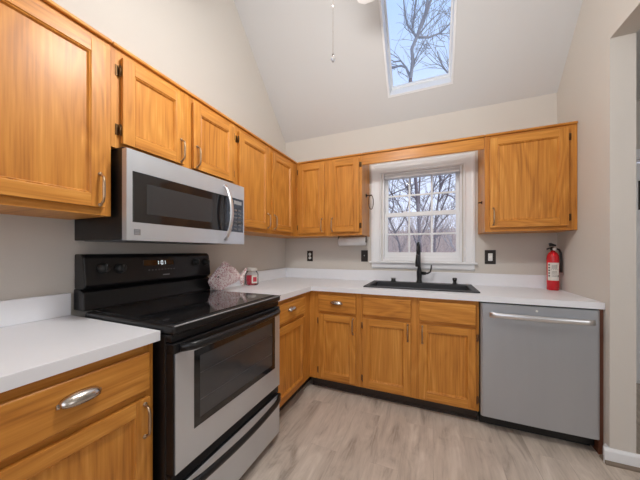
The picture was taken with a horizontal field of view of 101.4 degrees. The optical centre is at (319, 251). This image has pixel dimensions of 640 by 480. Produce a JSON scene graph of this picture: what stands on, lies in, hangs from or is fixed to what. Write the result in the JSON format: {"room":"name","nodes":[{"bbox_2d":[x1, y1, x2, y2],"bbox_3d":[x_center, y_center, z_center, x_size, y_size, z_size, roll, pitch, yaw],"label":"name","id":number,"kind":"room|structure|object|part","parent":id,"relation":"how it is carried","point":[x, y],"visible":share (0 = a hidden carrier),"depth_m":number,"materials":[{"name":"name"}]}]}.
{"room":"kitchen","nodes":[
{"label":"kitchen","id":0,"kind":"room"},
{"bbox_2d":[0,0,284,316],"bbox_3d":[-1.362,-1.192,1.061,0.120,4.946,4.870,0,0,23],"label":"wall","id":1,"kind":"structure","parent":0,"point":[203,46],"depth_m":1.76,"materials":[{"name":"paint"}]},
{"bbox_2d":[0,293,70,326],"bbox_3d":[-1.400,0.253,0.790,0.020,0.106,1.020,0,0,23],"label":"backsplash","id":2,"kind":"structure","parent":1,"relation":"attached to","point":[30,309],"depth_m":1.14,"materials":[{"name":"white laminate"}]},
{"bbox_2d":[0,0,111,219],"bbox_3d":[-1.218,-0.532,0.755,0.380,0.762,0.949,0,0,23],"label":"upper cabinet","id":3,"kind":"object","parent":1,"relation":"attached to","point":[55,67],"visible":1,"depth_m":0.96,"materials":[{"name":"brown wood"}]},
{"bbox_3d":[-1.088,-0.905,0.700,0.016,0.017,0.949,0,0,23],"label":"moulding","id":4,"kind":"part","parent":3,"relation":"part of","materials":[{"name":"brown wood"}]},
{"bbox_3d":[-0.894,-0.256,1.077,0.034,0.143,0.015,0,0,23],"label":"handle","id":5,"kind":"part","parent":3,"relation":"part of","materials":[{"name":"beige"}]},
{"bbox_2d":[111,41,236,184],"bbox_3d":[-0.878,-0.685,1.557,0.380,0.456,0.791,0,0,23],"label":"upper cabinet","id":6,"kind":"object","parent":1,"relation":"attached to","point":[152,114],"visible":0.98,"depth_m":1.36,"materials":[{"name":"brown wood"}]},
{"bbox_3d":[-0.822,-0.670,1.313,0.019,0.382,0.316,0,0,23],"label":"door","id":7,"kind":"part","parent":6,"relation":"part of","materials":[{"name":"brown wood"}]},
{"bbox_2d":[75,147,243,244],"bbox_3d":[-0.835,-0.251,1.538,0.474,0.406,0.764,0,0,23],"label":"microwave","id":8,"kind":"object","parent":6,"relation":"attached to","point":[154,200],"visible":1,"depth_m":1.28,"materials":[{"name":"silver metal"}]},
{"bbox_3d":[-0.723,-0.239,1.402,0.031,0.223,0.552,0,0,23],"label":"door glass","id":9,"kind":"part","parent":8,"relation":"part of","materials":[{"name":"black glass"}]},
{"bbox_3d":[-0.571,-0.242,1.639,0.066,0.354,0.028,0,0,23],"label":"handle","id":10,"kind":"part","parent":8,"relation":"part of","materials":[{"name":"silver metal"}]},
{"bbox_3d":[-0.580,-0.239,1.739,0.031,0.223,0.175,0,0,23],"label":"control panel","id":11,"kind":"part","parent":8,"relation":"part of","materials":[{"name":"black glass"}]},
{"bbox_3d":[-0.748,-0.905,1.502,0.016,0.017,0.791,0,0,23],"label":"moulding","id":12,"kind":"part","parent":6,"relation":"part of","materials":[{"name":"brown wood"}]},
{"bbox_3d":[-0.745,-0.551,1.428,0.034,0.135,0.015,0,0,23],"label":"handle","id":13,"kind":"part","parent":6,"relation":"part of","materials":[{"name":"beige"}]},
{"bbox_3d":[-0.703,-0.551,1.526,0.034,0.135,0.015,0,0,23],"label":"handle","id":14,"kind":"part","parent":6,"relation":"part of","materials":[{"name":"beige"}]},
{"bbox_3d":[-0.670,-0.670,1.671,0.019,0.382,0.338,0,0,23],"label":"door","id":15,"kind":"part","parent":6,"relation":"part of","materials":[{"name":"brown wood"}]},
{"bbox_2d":[205,268,285,290],"bbox_3d":[-0.647,0.252,2.563,0.020,0.108,1.244,0,0,23],"label":"backsplash","id":16,"kind":"structure","parent":1,"relation":"attached to","point":[263,275],"depth_m":2.74,"materials":[{"name":"white laminate"}]},
{"bbox_2d":[236,123,305,238],"bbox_3d":[-0.482,-0.532,2.491,0.380,0.762,1.246,0,0,23],"label":"upper cabinet","id":17,"kind":"object","parent":1,"relation":"attached to","point":[268,176],"visible":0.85,"depth_m":2.18,"materials":[{"name":"brown wood"}]},
{"bbox_3d":[-0.510,-0.521,2.049,0.019,0.680,0.370,0,0,23],"label":"door","id":18,"kind":"part","parent":17,"relation":"part of","materials":[{"name":"brown wood"}]},
{"bbox_3d":[-0.417,-0.905,2.282,0.016,0.017,0.901,0,0,23],"label":"moulding","id":19,"kind":"part","parent":17,"relation":"part of","materials":[{"name":"brown wood"}]},
{"bbox_3d":[-0.344,-0.521,2.440,0.019,0.680,0.367,0,0,23],"label":"door","id":20,"kind":"part","parent":17,"relation":"part of","materials":[{"name":"brown wood"}]},
{"bbox_2d":[234,0,582,142],"bbox_3d":[0.322,-2.502,1.603,2.557,2.411,2.343,0,0,23],"label":"ceiling","id":21,"kind":"structure","parent":0,"point":[506,50],"depth_m":2.30,"materials":[{"name":"white paint"}]},
{"bbox_2d":[331,0,373,62],"bbox_3d":[0.056,-1.946,1.050,1.372,2.468,1.307,0,0,23],"label":"ceiling fan","id":22,"kind":"object","parent":21,"relation":"hanging from","point":[359,1],"depth_m":1.64,"materials":[{"name":"white"}]},
{"bbox_3d":[0.049,-1.029,0.989,0.016,0.633,0.016,0,0,-45],"label":"pull chain","id":23,"kind":"part","parent":22,"relation":"part of","materials":[{"name":"silver metal"}]},
{"bbox_2d":[379,0,456,97],"bbox_3d":[0.783,-2.012,2.107,0.640,1.090,1.066,0,0,23],"label":"window","id":24,"kind":"structure","parent":21,"relation":"attached to","point":[444,79],"depth_m":2.35,"materials":[{"name":"white wood"}]},
{"bbox_2d":[285,93,556,274],"bbox_3d":[0.843,-0.048,2.689,2.667,2.537,0.150,0,0,23],"label":"wall","id":25,"kind":"structure","parent":0,"point":[519,253],"depth_m":2.46,"materials":[{"name":"paint"}]},
{"bbox_2d":[307,251,312,260],"bbox_3d":[-0.116,0.056,3.009,0.072,0.120,0.009,0,0,23],"label":"electrical outlet","id":26,"kind":"object","parent":25,"relation":"attached to","point":[309,253],"visible":1,"depth_m":3.00,"materials":[{"name":"grey plastic"}]},
{"bbox_2d":[297,153,369,237],"bbox_3d":[0.128,-0.532,2.703,0.687,0.762,0.380,0,0,23],"label":"upper cabinet","id":27,"kind":"object","parent":25,"relation":"attached to","point":[332,201],"visible":1,"depth_m":2.57,"materials":[{"name":"brown wood"}]},
{"bbox_3d":[-0.090,-0.526,2.636,0.288,0.690,0.019,0,0,23],"label":"door","id":28,"kind":"part","parent":27,"relation":"part of","materials":[{"name":"brown wood"}]},
{"bbox_3d":[0.080,-0.905,2.569,0.671,0.017,0.016,0,0,23],"label":"moulding","id":29,"kind":"part","parent":27,"relation":"part of","materials":[{"name":"brown wood"}]},
{"bbox_3d":[0.233,-0.526,2.499,0.286,0.690,0.019,0,0,23],"label":"door","id":30,"kind":"part","parent":27,"relation":"part of","materials":[{"name":"brown wood"}]},
{"bbox_2d":[338,236,366,245],"bbox_3d":[0.325,-0.104,2.643,0.293,0.094,0.082,0,0,23],"label":"paper towel holder","id":31,"kind":"object","parent":27,"relation":"attached to","point":[352,240],"visible":1,"depth_m":2.62,"materials":[{"name":"white paper"}]},
{"bbox_2d":[361,250,367,261],"bbox_3d":[0.467,0.051,2.757,0.072,0.120,0.017,0,0,23],"label":"light switch","id":32,"kind":"object","parent":25,"relation":"attached to","point":[364,253],"visible":1,"depth_m":2.76,"materials":[{"name":"grey plastic"}]},
{"bbox_2d":[286,268,545,287],"bbox_3d":[0.768,0.252,2.628,2.534,0.108,0.018,0,0,23],"label":"backsplash","id":33,"kind":"structure","parent":25,"relation":"attached to","point":[483,279],"depth_m":2.50,"materials":[{"name":"white laminate"}]},
{"bbox_2d":[369,152,477,270],"bbox_3d":[0.991,-0.357,2.602,0.972,1.068,0.195,0,0,23],"label":"window","id":34,"kind":"structure","parent":25,"relation":"in","point":[449,164],"depth_m":2.55,"materials":[{"name":"white wood"}]},
{"bbox_3d":[0.582,-0.396,2.705,0.102,0.992,0.024,0,0,23],"label":"casing","id":35,"kind":"part","parent":34,"relation":"part of","materials":[{"name":"white wood"}]},
{"bbox_3d":[0.999,0.070,2.609,0.689,0.028,0.112,0,0,23],"label":"sill","id":36,"kind":"part","parent":34,"relation":"part of","materials":[{"name":"white wood"}]},
{"bbox_3d":[1.012,-0.577,2.639,0.689,0.445,0.034,0,0,23],"label":"sash","id":37,"kind":"part","parent":34,"relation":"part of","materials":[{"name":"white wood"}]},
{"bbox_2d":[384,166,459,179],"bbox_3d":[0.981,-0.763,2.566,0.682,0.048,0.037,0,0,23],"label":"shade","id":38,"kind":"object","parent":34,"relation":"attached to","point":[429,170],"depth_m":2.55,"materials":[{"name":"white fabric"}]},
{"bbox_3d":[0.997,-0.168,2.605,0.689,0.447,0.035,0,0,23],"label":"sash","id":39,"kind":"part","parent":34,"relation":"part of","materials":[{"name":"white wood"}]},
{"bbox_3d":[0.966,-0.841,2.543,0.936,0.102,0.024,0,0,23],"label":"head casing","id":40,"kind":"part","parent":34,"relation":"part of","materials":[{"name":"white wood"}]},
{"bbox_3d":[1.354,-0.396,2.378,0.092,0.992,0.024,0,0,23],"label":"casing","id":41,"kind":"part","parent":34,"relation":"part of","materials":[{"name":"white wood"}]},
{"bbox_2d":[485,250,495,263],"bbox_3d":[1.508,0.052,2.320,0.084,0.124,0.009,0,0,23],"label":"light switch","id":42,"kind":"object","parent":25,"relation":"attached to","point":[490,255],"visible":1,"depth_m":2.32,"materials":[{"name":"grey plastic"}]},
{"bbox_2d":[478,121,577,233],"bbox_3d":[1.606,-0.532,2.076,0.559,0.762,0.380,0,0,23],"label":"upper cabinet","id":43,"kind":"object","parent":25,"relation":"attached to","point":[527,178],"visible":0.98,"depth_m":1.94,"materials":[{"name":"brown wood"}]},
{"bbox_2d":[362,135,484,164],"bbox_3d":[0.845,-0.860,2.256,0.979,0.108,0.036,0,0,23],"label":"window valance","id":44,"kind":"object","parent":43,"relation":"attached to","point":[474,143],"visible":1,"depth_m":2.23,"materials":[{"name":"brown wood"}]},
{"bbox_3d":[1.330,-0.267,2.004,0.015,0.140,0.034,0,0,23],"label":"handle","id":45,"kind":"part","parent":43,"relation":"part of","materials":[{"name":"beige"}]},
{"bbox_3d":[1.550,-0.905,1.946,0.559,0.017,0.016,0,0,23],"label":"moulding","id":46,"kind":"part","parent":43,"relation":"part of","materials":[{"name":"brown wood"}]},
{"bbox_2d":[239,377,639,479],"bbox_3d":[1.018,1.250,0.372,5.040,0.060,5.460,0,0,23],"label":"floor","id":47,"kind":"structure","parent":0,"point":[325,433],"depth_m":1.62,"materials":[{"name":"grey wood"}]},
{"bbox_2d":[0,343,152,479],"bbox_3d":[-1.003,0.783,0.898,0.665,0.873,0.500,0,0,23],"label":"base cabinet","id":48,"kind":"object","parent":47,"relation":"on","point":[92,421],"visible":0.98,"depth_m":0.80,"materials":[{"name":"brown wood"}]},
{"bbox_3d":[-0.735,0.823,0.790,0.019,0.552,0.441,0,0,23],"label":"door","id":49,"kind":"part","parent":48,"relation":"part of","materials":[{"name":"brown wood"}]},
{"bbox_3d":[-0.711,0.433,0.784,0.028,0.032,0.110,0,0,23],"label":"cup pull","id":50,"kind":"part","parent":48,"relation":"part of","materials":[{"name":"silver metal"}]},
{"bbox_3d":[-0.633,0.625,0.963,0.034,0.135,0.015,0,0,23],"label":"handle","id":51,"kind":"part","parent":48,"relation":"part of","materials":[{"name":"beige"}]},
{"bbox_2d":[74,253,280,479],"bbox_3d":[-0.699,0.618,1.479,0.750,1.206,0.775,0,0,23],"label":"electric range","id":52,"kind":"object","parent":47,"relation":"on","point":[216,399],"visible":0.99,"depth_m":1.28,"materials":[{"name":"black metal"}]},
{"bbox_3d":[-1.071,0.084,1.307,0.034,0.055,0.055,-7,-3,23],"label":"knob","id":53,"kind":"part","parent":52,"relation":"part of","materials":[{"name":"black plastic"}]},
{"bbox_3d":[-1.040,0.088,1.378,0.034,0.055,0.055,-7,-3,23],"label":"knob","id":54,"kind":"part","parent":52,"relation":"part of","materials":[{"name":"black plastic"}]},
{"bbox_3d":[-0.683,0.305,1.472,0.599,0.038,0.775,0,0,23],"label":"cooktop frame","id":55,"kind":"part","parent":52,"relation":"part of","materials":[{"name":"black ceramic"}]},
{"bbox_2d":[92,290,273,322],"bbox_3d":[-0.695,0.285,1.477,0.560,0.003,0.719,0,0,23],"label":"glass cooktop","id":56,"kind":"object","parent":52,"relation":"in","point":[176,307],"depth_m":1.37,"materials":[{"name":"black glass"}]},
{"bbox_3d":[-0.853,0.075,1.823,0.034,0.051,0.050,-7,-3,23],"label":"knob","id":57,"kind":"part","parent":52,"relation":"part of","materials":[{"name":"black plastic"}]},
{"bbox_3d":[-0.820,0.075,1.901,0.034,0.051,0.050,-7,-3,23],"label":"knob","id":58,"kind":"part","parent":52,"relation":"part of","materials":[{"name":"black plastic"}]},
{"bbox_3d":[-0.431,0.633,1.365,0.043,0.470,0.763,0,0,23],"label":"oven door","id":59,"kind":"part","parent":52,"relation":"part of","materials":[{"name":"silver metal"}]},
{"bbox_3d":[-0.385,0.379,1.346,0.069,0.033,0.728,0,0,23],"label":"handle","id":60,"kind":"part","parent":52,"relation":"part of","materials":[{"name":"black ceramic"}]},
{"bbox_3d":[-0.431,1.050,1.365,0.043,0.251,0.763,0,0,23],"label":"storage drawer","id":61,"kind":"part","parent":52,"relation":"part of","materials":[{"name":"silver metal"}]},
{"bbox_3d":[-0.388,0.939,1.347,0.064,0.046,0.747,0,0,23],"label":"handle","id":62,"kind":"part","parent":52,"relation":"part of","materials":[{"name":"metal"}]},
{"bbox_2d":[277,291,311,411],"bbox_3d":[-0.351,0.783,2.440,0.661,0.873,1.238,0,0,23],"label":"base cabinet","id":63,"kind":"object","parent":47,"relation":"on","point":[294,316],"visible":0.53,"depth_m":2.04,"materials":[{"name":"brown wood"}]},
{"bbox_3d":[-0.224,0.450,1.994,0.019,0.142,0.467,0,0,23],"label":"drawer","id":64,"kind":"part","parent":63,"relation":"part of","materials":[{"name":"brown wood"}]},
{"bbox_3d":[-0.224,0.823,1.994,0.019,0.552,0.467,0,0,23],"label":"door","id":65,"kind":"part","parent":63,"relation":"part of","materials":[{"name":"brown wood"}]},
{"bbox_3d":[-0.201,0.433,1.985,0.028,0.032,0.110,0,0,23],"label":"cup pull","id":66,"kind":"part","parent":63,"relation":"part of","materials":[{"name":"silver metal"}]},
{"bbox_3d":[-0.104,0.734,2.335,0.018,0.774,1.238,0,0,23],"label":"frame","id":67,"kind":"part","parent":63,"relation":"part of","materials":[{"name":"brown wood"}]},
{"bbox_2d":[205,268,604,309],"bbox_3d":[0.518,0.272,2.067,2.554,0.147,1.247,0,0,23],"label":"countertop","id":68,"kind":"structure","parent":63,"relation":"on","point":[287,283],"depth_m":2.23,"materials":[{"name":"white laminate"}]},
{"bbox_2d":[208,261,246,290],"bbox_3d":[-0.707,0.188,2.028,0.089,0.225,0.404,0,0,19],"label":"fish","id":69,"kind":"object","parent":68,"relation":"on","point":[225,275],"visible":1,"depth_m":1.94},
{"bbox_2d":[245,267,257,284],"bbox_3d":[-0.620,0.226,2.387,0.116,0.160,0.116,0,0,23],"label":"candle jar","id":70,"kind":"object","parent":68,"relation":"on","point":[249,279],"visible":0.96,"depth_m":2.35,"materials":[{"name":"red glass"}]},
{"bbox_3d":[-0.620,0.162,2.387,0.102,0.032,0.102,0,0,23],"label":"lid","id":71,"kind":"part","parent":70,"relation":"part of","materials":[{"name":"grey"}]},
{"bbox_2d":[363,280,479,292],"bbox_3d":[0.859,0.406,2.286,0.860,0.219,0.480,0,0,23],"label":"sink","id":72,"kind":"object","parent":68,"relation":"in","point":[447,287],"visible":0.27,"depth_m":2.33,"materials":[{"name":"black stone"}]},
{"bbox_2d":[372,282,470,290],"bbox_3d":[0.849,0.411,2.263,0.788,0.209,0.346,0,0,23],"label":"basin","id":73,"kind":"object","parent":72,"relation":"in","point":[382,284],"depth_m":2.38,"materials":[{"name":"black stone"}]},
{"bbox_2d":[415,241,431,282],"bbox_3d":[0.940,0.102,2.381,0.141,0.388,0.200,0,0,26],"label":"kitchen faucet","id":74,"kind":"object","parent":68,"relation":"on","point":[420,273],"visible":0.99,"depth_m":2.43,"materials":[{"name":"black metal"}]},
{"bbox_3d":[0.900,0.027,2.396,0.024,0.238,0.175,0,0,26],"label":"spout","id":75,"kind":"part","parent":74,"relation":"part of","materials":[{"name":"black metal"}]},
{"bbox_3d":[0.991,0.173,2.432,0.094,0.095,0.035,0,0,26],"label":"lever","id":76,"kind":"part","parent":74,"relation":"part of","materials":[{"name":"black metal"}]},
{"bbox_2d":[546,243,562,290],"bbox_3d":[1.837,0.120,2.063,0.079,0.372,0.084,0,0,-8],"label":"fire extinguisher","id":77,"kind":"object","parent":68,"relation":"on","point":[554,264],"visible":1,"depth_m":2.04,"materials":[{"name":"red metal"}]},
{"bbox_3d":[1.837,0.151,2.066,0.078,0.310,0.078,0,0,17],"label":"tank","id":78,"kind":"part","parent":77,"relation":"part of","materials":[{"name":"red metal"}]},
{"bbox_2d":[548,264,558,276],"bbox_3d":[1.818,0.151,2.039,0.061,0.100,0.014,0,0,34],"label":"print","id":79,"kind":"object","parent":77,"relation":"attached to","point":[553,269],"depth_m":2.03,"materials":[{"name":"grey paper"}]},
{"bbox_2d":[310,291,361,394],"bbox_3d":[0.227,0.783,2.506,0.456,0.873,0.665,0,0,23],"label":"base cabinet","id":80,"kind":"object","parent":47,"relation":"on","point":[334,316],"visible":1,"depth_m":2.24,"materials":[{"name":"brown wood"}]},
{"bbox_3d":[0.133,0.433,2.205,0.110,0.032,0.028,0,0,23],"label":"cup pull","id":81,"kind":"part","parent":80,"relation":"part of","materials":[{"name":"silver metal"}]},
{"bbox_3d":[0.143,0.823,2.228,0.333,0.552,0.019,0,0,23],"label":"door","id":82,"kind":"part","parent":80,"relation":"part of","materials":[{"name":"brown wood"}]},
{"bbox_3d":[0.143,0.450,2.228,0.333,0.142,0.019,0,0,23],"label":"drawer","id":83,"kind":"part","parent":80,"relation":"part of","materials":[{"name":"brown wood"}]},
{"bbox_3d":[0.265,0.623,2.147,0.015,0.140,0.034,0,0,23],"label":"handle","id":84,"kind":"part","parent":80,"relation":"part of","materials":[{"name":"beige"}]},
{"bbox_2d":[360,294,478,419],"bbox_3d":[0.829,0.783,2.251,0.848,0.873,0.665,0,0,23],"label":"base cabinet","id":85,"kind":"object","parent":47,"relation":"on","point":[423,353],"visible":0.99,"depth_m":1.97,"materials":[{"name":"brown wood"}]},
{"bbox_3d":[0.522,0.447,2.067,0.369,0.144,0.019,0,0,23],"label":"false drawer","id":86,"kind":"part","parent":85,"relation":"part of","materials":[{"name":"brown wood"}]},
{"bbox_3d":[0.522,0.823,2.067,0.369,0.552,0.019,0,0,23],"label":"door","id":87,"kind":"part","parent":85,"relation":"part of","materials":[{"name":"brown wood"}]},
{"bbox_3d":[0.756,0.623,1.938,0.015,0.140,0.034,0,0,23],"label":"handle","id":88,"kind":"part","parent":85,"relation":"part of","materials":[{"name":"beige"}]},
{"bbox_3d":[0.917,0.447,1.899,0.371,0.144,0.019,0,0,23],"label":"false drawer","id":89,"kind":"part","parent":85,"relation":"part of","materials":[{"name":"brown wood"}]},
{"bbox_3d":[0.917,0.823,1.899,0.371,0.552,0.019,0,0,23],"label":"door","id":90,"kind":"part","parent":85,"relation":"part of","materials":[{"name":"brown wood"}]},
{"bbox_2d":[478,301,599,445],"bbox_3d":[1.489,0.783,1.928,0.608,0.872,0.686,0,0,23],"label":"dishwasher","id":91,"kind":"object","parent":47,"relation":"on","point":[539,365],"visible":0.91,"depth_m":1.66,"materials":[{"name":"grey metal"}]},
{"bbox_3d":[1.368,0.420,1.639,0.526,0.034,0.060,0,0,23],"label":"handle","id":92,"kind":"part","parent":91,"relation":"part of","materials":[{"name":"silver metal"}]},
{"bbox_2d":[591,309,602,453],"bbox_3d":[1.800,0.783,1.844,0.022,0.873,0.598,0,0,23],"label":"filler panel","id":93,"kind":"object","parent":47,"relation":"on","point":[598,444],"visible":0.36,"depth_m":1.57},
{"bbox_3d":[-1.200,0.783,0.435,0.665,0.873,0.503,0,0,23],"label":"base cabinet","id":94,"kind":"object","parent":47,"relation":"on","visible":0},
{"bbox_2d":[0,293,159,392],"bbox_3d":[-1.113,0.273,0.669,0.644,0.145,1.022,0,0,23],"label":"countertop","id":95,"kind":"structure","parent":94,"relation":"on","point":[40,338],"depth_m":0.93,"materials":[{"name":"white laminate"}]},
{"bbox_2d":[557,0,639,452],"bbox_3d":[1.092,-1.222,0.004,0.110,4.886,4.600,0,0,23],"label":"wall","id":96,"kind":"structure","parent":0,"point":[597,88],"depth_m":1.52,"materials":[{"name":"paint"}]},
{"bbox_2d":[599,443,608,460],"bbox_3d":[1.665,1.177,1.535,0.029,0.086,0.037,0,0,23],"label":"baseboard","id":97,"kind":"structure","parent":96,"relation":"attached to","point":[605,444],"depth_m":1.54,"materials":[{"name":"white"}]},
{"bbox_2d":[603,446,639,472],"bbox_3d":[1.717,1.177,1.476,0.166,0.086,0.029,0,0,23],"label":"baseboard","id":98,"kind":"structure","parent":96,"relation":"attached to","point":[621,459],"depth_m":1.48,"materials":[{"name":"white wood"}]},
{"bbox_2d":[636,29,639,100],"bbox_3d":[2.301,-1.419,-0.173,2.251,0.080,5.460,0,0,23],"label":"ceiling","id":99,"kind":"structure","parent":0,"point":[638,31],"depth_m":1.95,"materials":[{"name":"white paint"}]},
{"bbox_2d":[636,100,639,162],"bbox_3d":[3.288,-0.080,2.308,2.133,2.600,0.120,0,0,23],"label":"wall","id":100,"kind":"structure","parent":0,"point":[637,102],"depth_m":2.40,"materials":[{"name":"paint"}]},
{"bbox_2d":[636,163,639,383],"bbox_3d":[3.280,0.203,2.247,0.900,2.025,0.100,0,0,23],"label":"door","id":101,"kind":"structure","parent":100,"relation":"in","point":[637,164],"depth_m":2.41,"materials":[{"name":"white"}]},
{"bbox_3d":[3.097,-0.514,2.353,0.360,0.270,0.008,0,0,23],"label":"glass","id":102,"kind":"part","parent":101,"relation":"part of","materials":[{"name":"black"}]},
{"bbox_2d":[636,149,639,159],"bbox_3d":[3.276,0.145,2.237,1.100,2.150,0.020,0,0,23],"label":"trim","id":103,"kind":"structure","parent":100,"relation":"attached to","point":[637,150],"depth_m":2.39,"materials":[{"name":"white"}]},
{"label":"outside","id":104,"kind":"structure","parent":0,"visible":0},
{"bbox_3d":[18.215,-1.795,34.234,130.000,7.950,70.000,0,0,23],"label":"hillside","id":105,"kind":"object","parent":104,"visible":0},
{"bbox_2d":[389,208,406,239],"bbox_3d":[8.619,-2.608,29.478,2.542,5.170,3.990,0,0,14],"label":"bare tree","id":106,"kind":"object","parent":105,"relation":"on","point":[389,208],"visible":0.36,"depth_m":29.31,"materials":[{"name":"brown plant"}]},
{"bbox_2d":[398,217,414,250],"bbox_3d":[6.706,-1.210,19.571,2.542,4.714,1.995,0,0,-35],"label":"bare tree","id":107,"kind":"object","parent":105,"relation":"on","point":[406,240],"visible":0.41,"depth_m":19.53,"materials":[{"name":"brown plant"}]},
{"bbox_2d":[400,219,416,251],"bbox_3d":[4.751,-0.157,14.025,1.326,3.945,1.476,0,0,-2],"label":"bare tree","id":108,"kind":"object","parent":105,"relation":"on","point":[413,219],"visible":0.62,"depth_m":13.97,"materials":[{"name":"brown plant"}]},
{"bbox_2d":[388,176,440,251],"bbox_3d":[3.388,-1.290,11.431,3.713,6.691,2.452,0,0,45],"label":"bare tree","id":109,"kind":"object","parent":105,"relation":"on","point":[390,221],"visible":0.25,"depth_m":11.63,"materials":[{"name":"grey plant"}]},
{"bbox_2d":[400,198,430,239],"bbox_3d":[8.117,-2.010,21.115,3.445,5.352,1.947,0,0,-9],"label":"bare tree","id":110,"kind":"object","parent":105,"relation":"on","point":[422,198],"visible":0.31,"depth_m":21.53,"materials":[{"name":"brown plant"}]},
{"bbox_2d":[406,217,425,251],"bbox_3d":[5.458,-0.395,14.488,1.588,4.366,2.810,0,0,2],"label":"bare tree","id":111,"kind":"object","parent":105,"relation":"on","point":[412,241],"visible":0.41,"depth_m":14.74,"materials":[{"name":"brown plant"}]},
{"bbox_2d":[391,0,450,251],"bbox_3d":[2.680,-3.785,7.319,4.205,11.982,3.312,0,0,3],"label":"bare tree","id":112,"kind":"object","parent":105,"relation":"on","point":[428,2],"visible":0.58,"depth_m":7.24,"materials":[{"name":"grey plant"}]},
{"bbox_2d":[388,225,455,251],"bbox_3d":[10.002,-1.059,27.218,22.286,6.222,35.358,0,0,25],"label":"undergrowth","id":113,"kind":"object","parent":105,"relation":"on","point":[444,247],"visible":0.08,"depth_m":25.37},
{"bbox_2d":[389,174,454,251],"bbox_3d":[3.706,-1.241,10.607,3.871,6.688,2.842,0,0,28],"label":"bare tree","id":114,"kind":"object","parent":105,"relation":"on","point":[442,180],"visible":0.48,"depth_m":10.30,"materials":[{"name":"grey plant"}]},
{"bbox_2d":[391,0,455,250],"bbox_3d":[3.393,-2.893,6.935,2.824,10.173,1.702,0,0,-6],"label":"bare tree","id":115,"kind":"object","parent":105,"relation":"on","point":[438,57],"visible":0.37,"depth_m":7.03,"materials":[{"name":"brown plant"}]},
{"bbox_2d":[415,204,436,251],"bbox_3d":[7.613,-1.514,19.145,1.890,5.195,3.344,0,0,14],"label":"bare tree","id":116,"kind":"object","parent":105,"relation":"on","point":[429,204],"visible":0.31,"depth_m":18.73,"materials":[{"name":"brown plant"}]},
{"bbox_2d":[419,174,454,251],"bbox_3d":[5.206,-1.464,10.663,3.260,7.024,2.619,0,0,2],"label":"bare tree","id":117,"kind":"object","parent":105,"relation":"on","point":[442,207],"visible":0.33,"depth_m":10.70,"materials":[{"name":"grey plant"}]},
{"bbox_2d":[425,216,450,250],"bbox_3d":[8.894,-1.345,20.061,2.132,4.513,2.248,0,0,-17],"label":"bare tree","id":118,"kind":"object","parent":105,"relation":"on","point":[444,216],"visible":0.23,"depth_m":19.82,"materials":[{"name":"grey plant"}]},
{"bbox_2d":[430,215,446,251],"bbox_3d":[7.856,-0.940,17.014,1.571,4.677,1.749,0,0,-27],"label":"bare tree","id":119,"kind":"object","parent":105,"relation":"on","point":[441,215],"visible":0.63,"depth_m":16.87,"materials":[{"name":"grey plant"}]},
{"bbox_2d":[442,199,452,247],"bbox_3d":[9.951,-2.130,21.079,1.858,5.532,2.069,0,0,1],"label":"bare tree","id":120,"kind":"object","parent":105,"relation":"on","point":[446,199],"visible":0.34,"depth_m":21.00,"materials":[{"name":"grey plant"}]}
]}

